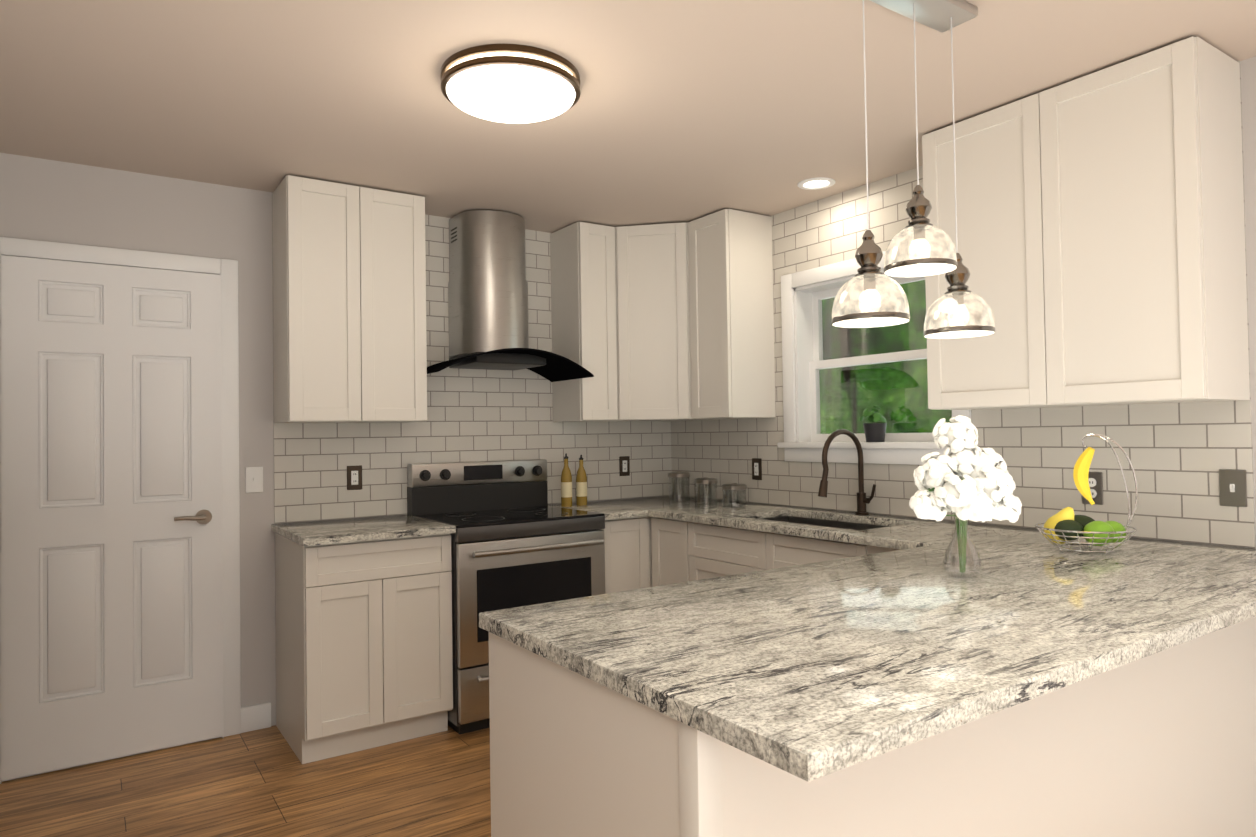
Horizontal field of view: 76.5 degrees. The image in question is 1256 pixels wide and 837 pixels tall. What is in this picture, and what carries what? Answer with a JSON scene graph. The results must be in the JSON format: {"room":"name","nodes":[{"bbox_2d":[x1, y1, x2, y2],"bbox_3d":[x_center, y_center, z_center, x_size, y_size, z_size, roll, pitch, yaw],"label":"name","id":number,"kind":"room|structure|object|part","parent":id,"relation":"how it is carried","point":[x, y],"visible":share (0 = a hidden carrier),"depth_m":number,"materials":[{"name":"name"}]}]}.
{"room":"kitchen","nodes":[
{"label":"kitchen","id":0,"kind":"room"},
{"bbox_2d":[0,725,490,836],"bbox_3d":[0.378,1.368,1.223,4.300,0.100,6.500,0,-1,-34],"label":"floor","id":1,"kind":"structure","parent":0,"point":[265,782],"depth_m":2.93,"materials":[{"name":"brown wood"}]},
{"bbox_2d":[275,533,452,763],"bbox_3d":[-1.184,0.947,3.549,0.610,0.882,0.600,0,-1,-34],"label":"base cabinet","id":2,"kind":"object","parent":1,"relation":"on","point":[362,664],"depth_m":3.28,"materials":[{"name":"white paint"}]},
{"bbox_2d":[407,459,604,733],"bbox_3d":[-0.583,0.801,3.886,0.756,1.168,0.717,0,-1,-34],"label":"range","id":3,"kind":"object","parent":1,"relation":"on","point":[517,540],"visible":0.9,"depth_m":3.68,"materials":[{"name":"silver metal"}]},
{"bbox_2d":[479,621,970,836],"bbox_3d":[0.149,0.888,1.601,0.609,0.882,0.740,0,-1,-34],"label":"base cabinet","id":4,"kind":"object","parent":1,"relation":"on","point":[574,752],"depth_m":1.36,"materials":[{"name":"white paint"}]},
{"bbox_2d":[271,497,1255,784],"bbox_3d":[0.239,0.455,2.933,2.300,0.032,3.258,0,-1,-34],"label":"countertop","id":5,"kind":"structure","parent":4,"relation":"on","point":[812,653],"depth_m":1.68,"materials":[{"name":"grey stone"}]},
{"bbox_2d":[561,453,571,506],"bbox_3d":[-0.331,0.330,4.280,0.061,0.285,0.061,0,-1,-34],"label":"oil bottle","id":6,"kind":"object","parent":5,"relation":"on","point":[566,488],"visible":1,"depth_m":4.26,"materials":[{"name":"brown"}]},
{"bbox_2d":[576,455,586,505],"bbox_3d":[-0.254,0.335,4.344,0.061,0.275,0.061,0,-1,-34],"label":"oil bottle","id":7,"kind":"object","parent":5,"relation":"on","point":[581,487],"visible":1,"depth_m":4.32,"materials":[{"name":"brown"}]},
{"bbox_2d":[668,471,689,500],"bbox_3d":[0.293,0.384,4.545,0.126,0.169,0.126,0,-1,-34],"label":"canister","id":8,"kind":"object","parent":5,"relation":"on","point":[680,475],"visible":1,"depth_m":4.51,"materials":[{"name":"clear glass"}]},
{"bbox_2d":[694,477,717,503],"bbox_3d":[0.425,0.390,4.333,0.126,0.144,0.126,0,-1,-34],"label":"canister","id":9,"kind":"object","parent":5,"relation":"on","point":[706,480],"visible":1,"depth_m":4.30,"materials":[{"name":"clear glass"}]},
{"bbox_2d":[722,483,745,507],"bbox_3d":[0.549,0.394,4.115,0.126,0.124,0.126,0,-1,-34],"label":"canister","id":10,"kind":"object","parent":5,"relation":"on","point":[731,487],"visible":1,"depth_m":4.08,"materials":[{"name":"clear glass"}]},
{"bbox_2d":[767,513,890,528],"bbox_3d":[0.845,0.566,3.500,0.425,0.212,0.790,0,-1,-34],"label":"sink","id":11,"kind":"object","parent":5,"relation":"in","point":[846,522],"depth_m":3.74,"materials":[{"name":"black metal"}]},
{"bbox_2d":[818,429,875,516],"bbox_3d":[0.975,0.242,3.543,0.309,0.392,0.112,0,-1,-34],"label":"faucet","id":12,"kind":"object","parent":5,"relation":"on","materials":[{"name":"brown metal"}]},
{"bbox_2d":[909,415,1021,578],"bbox_3d":[0.871,0.201,2.075,0.291,0.419,0.276,0,-1,-34],"label":"vase","id":13,"kind":"object","parent":5,"relation":"on","point":[964,477],"visible":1,"depth_m":2.01,"materials":[{"name":"clear glass"}]},
{"bbox_2d":[1034,434,1137,554],"bbox_3d":[1.407,0.228,2.444,0.276,0.362,0.290,0,-1,-34],"label":"fruit basket","id":14,"kind":"object","parent":5,"relation":"on","point":[1063,526],"visible":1,"depth_m":2.41,"materials":[{"name":"silver metal"}]},
{"bbox_2d":[967,677,1102,836],"bbox_3d":[0.568,0.887,1.896,0.650,0.882,0.724,0,-1,-34],"label":"base cabinet","id":15,"kind":"object","parent":1,"relation":"on","point":[1035,769],"depth_m":1.64,"materials":[{"name":"white paint"}]},
{"bbox_2d":[0,153,659,725],"bbox_3d":[-1.427,0.178,3.872,4.300,2.440,0.150,0,-1,-34],"label":"wall","id":16,"kind":"structure","parent":0,"point":[56,201],"depth_m":3.56,"materials":[{"name":"grey paint"}]},
{"bbox_2d":[1,255,222,780],"bbox_3d":[-2.088,0.375,3.263,0.760,2.018,0.100,0,-1,-34],"label":"door","id":17,"kind":"structure","parent":16,"relation":"in","point":[111,583],"depth_m":3.26,"materials":[{"name":"white wood"}]},
{"bbox_3d":[-1.856,0.425,3.398,0.148,0.064,0.064,0,-1,-34],"label":"handle","id":18,"kind":"part","parent":17,"relation":"part of","materials":[{"name":"silver metal"}]},
{"bbox_2d":[0,237,240,783],"bbox_3d":[-2.109,0.345,3.293,0.910,2.105,0.029,0,-1,-34],"label":"door frame","id":19,"kind":"structure","parent":16,"relation":"attached to","point":[226,270],"depth_m":3.51,"materials":[{"name":"white wood"}]},
{"bbox_2d":[2,702,270,781],"bbox_3d":[-2.316,1.343,3.131,1.688,0.110,0.015,0,-1,-34],"label":"baseboard","id":20,"kind":"structure","parent":16,"relation":"attached to","point":[256,717],"depth_m":3.55,"materials":[{"name":"white wood"}]},
{"bbox_2d":[245,467,262,492],"bbox_3d":[-1.685,0.276,3.591,0.072,0.116,0.016,0,-1,-34],"label":"light switch","id":21,"kind":"object","parent":16,"relation":"attached to","point":[254,479],"visible":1,"depth_m":3.59,"materials":[{"name":"white plastic"}]},
{"bbox_2d":[273,175,380,422],"bbox_3d":[-1.387,-0.511,3.623,0.363,1.056,0.321,0,-1,-34],"label":"upper cabinet","id":22,"kind":"object","parent":16,"relation":"attached to","point":[325,232],"depth_m":3.50,"materials":[{"name":"white paint"}]},
{"bbox_2d":[377,189,426,422],"bbox_3d":[-1.184,-0.512,3.761,0.364,1.056,0.321,0,-1,-34],"label":"upper cabinet","id":23,"kind":"object","parent":16,"relation":"attached to","point":[401,251],"depth_m":3.67,"materials":[{"name":"white paint"}]},
{"bbox_2d":[272,192,671,522],"bbox_3d":[-0.682,-0.284,4.297,2.288,1.522,0.008,0,-1,-34],"label":"wall tile","id":24,"kind":"structure","parent":16,"relation":"attached to","point":[474,415],"depth_m":4.15,"materials":[{"name":"white tile"}]},
{"bbox_2d":[347,465,361,489],"bbox_3d":[-1.318,0.285,3.837,0.072,0.116,0.008,0,-1,-34],"label":"electrical outlet","id":25,"kind":"object","parent":24,"relation":"attached to","point":[354,477],"visible":1,"depth_m":3.83,"materials":[{"name":"brown metal"}]},
{"bbox_2d":[619,456,629,475],"bbox_3d":[-0.020,0.282,4.720,0.072,0.116,0.008,0,-1,-34],"label":"electrical outlet","id":26,"kind":"object","parent":24,"relation":"attached to","point":[624,465],"visible":1,"depth_m":4.72,"materials":[{"name":"brown metal"}]},
{"bbox_2d":[427,210,593,381],"bbox_3d":[-0.637,-0.624,4.028,0.830,0.831,0.500,0,-1,-34],"label":"range hood","id":27,"kind":"object","parent":16,"relation":"attached to","point":[488,303],"visible":1,"depth_m":3.99,"materials":[{"name":"silver metal"}]},
{"bbox_2d":[550,222,612,421],"bbox_3d":[-0.208,-0.515,4.394,0.281,1.056,0.373,0,-1,-34],"label":"upper cabinet","id":28,"kind":"object","parent":16,"relation":"attached to","point":[581,270],"depth_m":4.28,"materials":[{"name":"white paint"}]},
{"bbox_2d":[609,222,690,421],"bbox_3d":[0.168,-0.519,4.475,0.662,1.056,0.662,0,-1,-34],"label":"upper cabinet","id":29,"kind":"object","parent":16,"relation":"attached to","point":[650,263],"depth_m":4.30,"materials":[{"name":"white paint"}]},
{"bbox_2d":[0,0,1255,232],"bbox_3d":[0.339,-1.171,1.273,4.300,0.100,6.500,0,-1,-34],"label":"ceiling","id":30,"kind":"structure","parent":0,"point":[684,110],"depth_m":2.62,"materials":[{"name":"beige paint"}]},
{"bbox_2d":[441,44,580,123],"bbox_3d":[-0.370,-1.033,2.528,0.438,0.104,0.438,0,-1,-34],"label":"light","id":31,"kind":"object","parent":30,"relation":"attached to","point":[510,83],"visible":1,"depth_m":2.41,"materials":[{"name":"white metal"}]},
{"bbox_2d":[798,177,834,189],"bbox_3d":[0.867,-1.079,3.661,0.170,0.006,0.170,0,-1,-34],"label":"recessed light","id":32,"kind":"object","parent":30,"relation":"in","point":[816,183],"visible":1,"depth_m":3.66,"materials":[{"name":"white"}]},
{"bbox_2d":[831,0,994,338],"bbox_3d":[0.735,-0.667,2.058,0.514,0.886,0.185,0,-1,-30],"label":"pendant light","id":33,"kind":"object","parent":30,"relation":"hanging from","point":[869,294],"visible":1,"depth_m":2.05,"materials":[{"name":"clear glass"}]},
{"bbox_2d":[682,56,1255,547],"bbox_3d":[2.074,0.094,2.415,0.150,2.440,6.200,0,-1,-34],"label":"wall","id":34,"kind":"structure","parent":0,"point":[1248,94],"depth_m":2.48,"materials":[{"name":"paint tile"},{"name":"grout"}]},
{"bbox_2d":[685,209,775,419],"bbox_3d":[0.510,-0.529,4.229,0.373,1.056,0.360,0,-1,-34],"label":"upper cabinet","id":35,"kind":"object","parent":34,"relation":"attached to","point":[732,363],"depth_m":4.11,"materials":[{"name":"white paint"}]},
{"bbox_2d":[777,251,970,464],"bbox_3d":[1.146,-0.272,3.715,0.190,0.958,1.085,0,-1,-34],"label":"window","id":36,"kind":"structure","parent":34,"relation":"in","point":[802,346],"depth_m":3.97,"materials":[{"name":"white wood"}]},
{"bbox_2d":[860,405,886,441],"bbox_3d":[1.125,0.024,3.643,0.131,0.167,0.119,0,-1,-34],"label":"plant","id":37,"kind":"object","parent":36,"relation":"on","point":[875,432],"visible":1,"depth_m":3.60,"materials":[{"name":"green plant"}]},
{"bbox_2d":[671,61,1255,547],"bbox_3d":[1.097,-0.323,3.708,0.008,1.522,2.968,0,-1,-34],"label":"wall tile","id":38,"kind":"structure","parent":34,"relation":"attached to","point":[1179,455],"depth_m":3.07,"materials":[{"name":"white tile"}]},
{"bbox_2d":[752,458,761,479],"bbox_3d":[0.694,0.273,4.289,0.008,0.116,0.072,0,-1,-34],"label":"electrical outlet","id":39,"kind":"object","parent":38,"relation":"attached to","point":[756,468],"visible":1,"depth_m":4.29,"materials":[{"name":"brown metal"}]},
{"bbox_2d":[1082,472,1102,504],"bbox_3d":[1.666,0.249,2.858,0.009,0.116,0.072,0,-1,-34],"label":"electrical outlet","id":40,"kind":"object","parent":38,"relation":"attached to","point":[1095,479],"visible":0.69,"depth_m":2.84,"materials":[{"name":"silver metal"}]},
{"bbox_2d":[1219,469,1246,506],"bbox_3d":[1.902,0.219,2.506,0.016,0.116,0.072,0,-1,-34],"label":"light switch","id":41,"kind":"object","parent":38,"relation":"attached to","point":[1232,487],"visible":1,"depth_m":2.50,"materials":[{"name":"silver metal"}]},
{"bbox_2d":[922,101,1020,409],"bbox_3d":[1.418,-0.569,2.932,0.331,1.056,0.516,0,-1,-34],"label":"upper cabinet","id":42,"kind":"object","parent":34,"relation":"attached to","point":[980,372],"depth_m":2.87,"materials":[{"name":"white paint"}]},
{"bbox_2d":[1017,36,1249,407],"bbox_3d":[1.642,-0.579,2.603,0.331,1.056,0.515,0,-1,-34],"label":"upper cabinet","id":43,"kind":"object","parent":34,"relation":"attached to","point":[1097,236],"depth_m":2.46,"materials":[{"name":"white paint"}]},
{"label":"outside","id":44,"kind":"structure","parent":0,"visible":0},
{"bbox_2d":[819,280,951,433],"bbox_3d":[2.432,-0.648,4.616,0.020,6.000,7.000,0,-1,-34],"label":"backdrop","id":45,"kind":"structure","parent":44,"point":[901,331],"depth_m":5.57,"materials":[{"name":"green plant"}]}
]}

